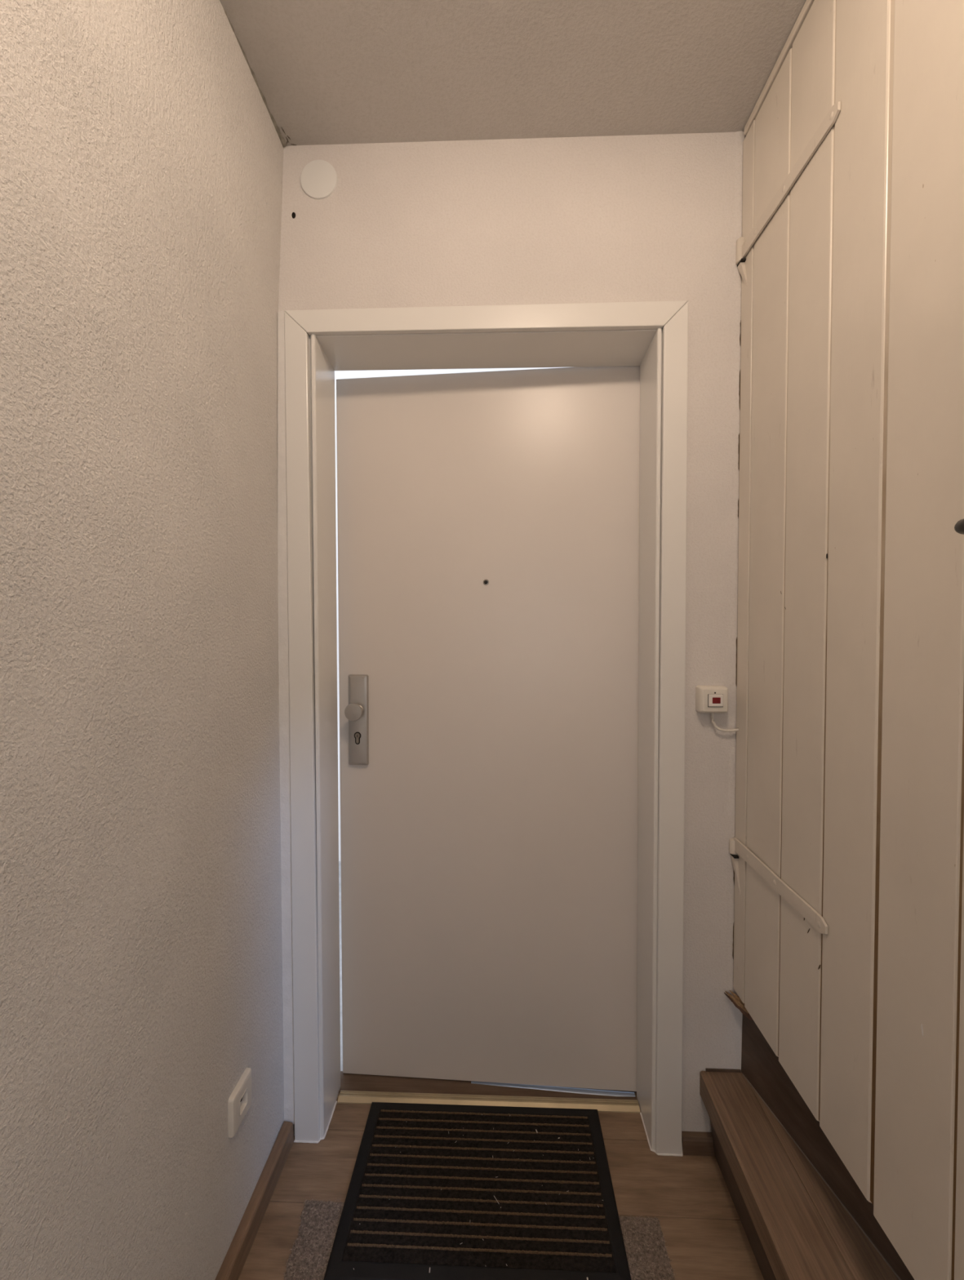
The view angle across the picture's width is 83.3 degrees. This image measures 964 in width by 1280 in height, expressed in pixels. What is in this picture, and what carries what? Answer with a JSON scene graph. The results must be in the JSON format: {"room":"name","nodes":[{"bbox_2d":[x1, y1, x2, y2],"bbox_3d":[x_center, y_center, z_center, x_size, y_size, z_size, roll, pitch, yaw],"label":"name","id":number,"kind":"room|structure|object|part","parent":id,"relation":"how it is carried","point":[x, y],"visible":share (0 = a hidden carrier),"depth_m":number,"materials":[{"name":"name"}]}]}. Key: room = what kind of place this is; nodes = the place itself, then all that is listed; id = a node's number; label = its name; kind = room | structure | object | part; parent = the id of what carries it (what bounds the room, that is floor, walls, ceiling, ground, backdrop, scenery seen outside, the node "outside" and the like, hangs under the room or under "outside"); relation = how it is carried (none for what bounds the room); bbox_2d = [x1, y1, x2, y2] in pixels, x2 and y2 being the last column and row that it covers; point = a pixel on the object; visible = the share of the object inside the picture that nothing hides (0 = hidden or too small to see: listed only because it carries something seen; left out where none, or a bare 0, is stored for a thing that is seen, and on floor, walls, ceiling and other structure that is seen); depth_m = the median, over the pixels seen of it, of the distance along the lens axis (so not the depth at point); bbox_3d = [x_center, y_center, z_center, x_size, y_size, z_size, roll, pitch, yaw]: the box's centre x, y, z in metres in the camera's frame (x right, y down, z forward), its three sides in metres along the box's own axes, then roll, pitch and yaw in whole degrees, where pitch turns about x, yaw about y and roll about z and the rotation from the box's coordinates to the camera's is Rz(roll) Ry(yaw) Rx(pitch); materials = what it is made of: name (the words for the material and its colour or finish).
{"room":"apartment entrance hallway","nodes":[
{"label":"apartment entrance hallway","id":0,"kind":"room"},
{"bbox_2d":[0,0,296,1279],"bbox_3d":[-0.600,0.067,-0.395,0.172,2.493,3.810,0,1,2],"label":"wall","id":1,"kind":"structure","parent":0,"point":[142,145],"depth_m":0.81,"materials":[{"name":"paint"}]},
{"bbox_2d":[227,1067,251,1137],"bbox_3d":[-0.499,0.953,1.119,0.016,0.080,0.083,0,1,2],"label":"outlet","id":2,"kind":"object","parent":1,"relation":"attached to","point":[239,1102],"visible":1,"depth_m":1.10,"materials":[{"name":"plastic"}]},
{"bbox_2d":[215,1121,293,1279],"bbox_3d":[-0.547,1.269,-0.434,0.025,0.050,3.584,0,1,2],"label":"baseboard","id":3,"kind":"structure","parent":1,"relation":"attached to","point":[232,1266],"depth_m":1.17,"materials":[{"name":"laminate"}]},
{"bbox_2d":[334,367,560,861],"bbox_3d":[0.226,-0.420,2.993,4.800,3.520,0.120,0,1,2],"label":"wall","id":4,"kind":"structure","parent":0,"point":[375,373],"depth_m":2.95,"materials":[{"name":"white paint"}]},
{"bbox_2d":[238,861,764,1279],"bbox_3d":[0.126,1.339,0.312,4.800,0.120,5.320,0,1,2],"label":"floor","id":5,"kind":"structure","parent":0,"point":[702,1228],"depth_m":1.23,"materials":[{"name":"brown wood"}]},
{"bbox_2d":[323,1102,631,1279],"bbox_3d":[-0.002,1.248,1.253,0.604,0.013,0.400,0,1,2],"label":"doormat","id":6,"kind":"object","parent":5,"relation":"on","point":[436,1192],"visible":1,"depth_m":1.21,"materials":[{"name":"black rubber"}]},
{"bbox_2d":[282,1198,675,1279],"bbox_3d":[-0.011,1.262,0.983,0.791,0.003,0.453,0,1,2],"label":"rug","id":7,"kind":"object","parent":5,"relation":"on","point":[646,1254],"visible":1,"depth_m":1.13,"materials":[{"name":"grey carpet"}]},
{"bbox_2d":[699,990,914,1279],"bbox_3d":[0.653,1.064,0.898,0.288,0.404,0.860,0,1,2],"label":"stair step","id":8,"kind":"structure","parent":5,"relation":"on","point":[803,1215],"depth_m":1.07,"materials":[{"name":"laminate"}]},
{"bbox_2d":[278,131,746,1135],"bbox_3d":[0.118,0.024,1.423,1.380,2.500,0.201,0,1,2],"label":"wall","id":9,"kind":"structure","parent":0,"point":[637,218],"depth_m":1.31,"materials":[{"name":"paint"}]},
{"bbox_2d":[300,160,337,199],"bbox_3d":[-0.396,-1.118,1.316,0.090,0.092,0.005,0,1,2],"label":"junction box cover","id":10,"kind":"object","parent":9,"relation":"attached to","point":[318,178],"visible":1,"depth_m":1.31,"materials":[{"name":"white plastic"}]},
{"bbox_2d":[277,300,688,1156],"bbox_3d":[-0.004,0.225,1.424,1.003,2.061,0.218,0,1,2],"label":"door frame","id":11,"kind":"structure","parent":9,"relation":"attached to","point":[313,344],"depth_m":1.34,"materials":[{"name":"white paint"}]},
{"bbox_3d":[-0.443,0.229,1.342,0.076,2.053,0.016,0,1,2],"label":"casing","id":12,"kind":"part","parent":11,"relation":"part of","materials":[{"name":"white paint"}]},
{"bbox_3d":[0.004,-0.773,1.304,0.966,0.058,0.016,0,1,2],"label":"head casing","id":13,"kind":"part","parent":11,"relation":"part of","materials":[{"name":"white paint"}]},
{"bbox_3d":[0.195,1.249,1.510,0.454,0.002,0.019,0,1,5],"label":"sill rail","id":14,"kind":"part","parent":11,"relation":"part of","materials":[{"name":"metal"}]},
{"bbox_3d":[0.459,0.229,1.310,0.062,2.057,0.016,0,1,2],"label":"casing","id":15,"kind":"part","parent":11,"relation":"part of","materials":[{"name":"white paint"}]},
{"bbox_2d":[336,365,639,1091],"bbox_3d":[0.020,0.254,1.495,0.864,1.989,0.106,0,1,5],"label":"door","id":16,"kind":"structure","parent":9,"relation":"in","point":[488,522],"depth_m":1.50,"materials":[{"name":"paint"}]},
{"bbox_3d":[-0.349,0.196,1.496,0.048,0.048,0.048,0,1,5],"label":"knob","id":17,"kind":"part","parent":16,"relation":"part of","materials":[{"name":"metal"}]},
{"bbox_3d":[-0.348,0.225,1.527,0.056,0.255,0.014,0,1,5],"label":"lock plate","id":18,"kind":"part","parent":16,"relation":"part of","materials":[{"name":"metal"}]},
{"bbox_2d":[681,1131,714,1156],"bbox_3d":[0.528,1.234,1.329,0.076,0.046,0.016,0,1,2],"label":"baseboard","id":19,"kind":"structure","parent":9,"relation":"attached to","point":[694,1143],"depth_m":1.32,"materials":[{"name":"laminate"}]},
{"bbox_2d":[695,685,738,732],"bbox_3d":[0.566,0.166,1.292,0.099,0.111,0.040,0,1,2],"label":"light switch","id":20,"kind":"object","parent":9,"relation":"attached to","point":[712,700],"visible":1,"depth_m":1.28,"materials":[{"name":"plastic"}]},
{"bbox_2d":[733,120,755,1003],"bbox_3d":[0.649,-0.163,1.273,0.071,2.026,0.056,0,1,2],"label":"trim","id":21,"kind":"structure","parent":9,"relation":"attached to","point":[748,143],"depth_m":1.27,"materials":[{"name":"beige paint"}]},
{"bbox_2d":[744,0,814,135],"bbox_3d":[0.649,-1.179,0.839,0.104,0.018,0.858,0,1,2],"label":"trim","id":22,"kind":"structure","parent":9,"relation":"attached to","point":[788,46],"depth_m":1.10,"materials":[{"name":"beige paint"}]},
{"bbox_2d":[220,0,806,146],"bbox_3d":[0.089,-1.223,-0.453,1.530,0.120,3.900,0,1,2],"label":"ceiling","id":23,"kind":"structure","parent":0,"point":[326,72],"depth_m":1.13,"materials":[{"name":"paint"}]},
{"bbox_2d":[728,0,963,1279],"bbox_3d":[0.586,-0.147,0.910,0.079,2.041,0.792,0,1,2],"label":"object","id":24,"kind":"structure","parent":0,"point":[853,855],"depth_m":0.84,"materials":[{"name":"beige paint"}]},
{"bbox_3d":[0.561,-0.129,0.579,0.053,0.020,0.085,0,1,2],"label":"lever handle","id":25,"kind":"part","parent":24,"relation":"part of","materials":[{"name":"black metal"}]}
]}

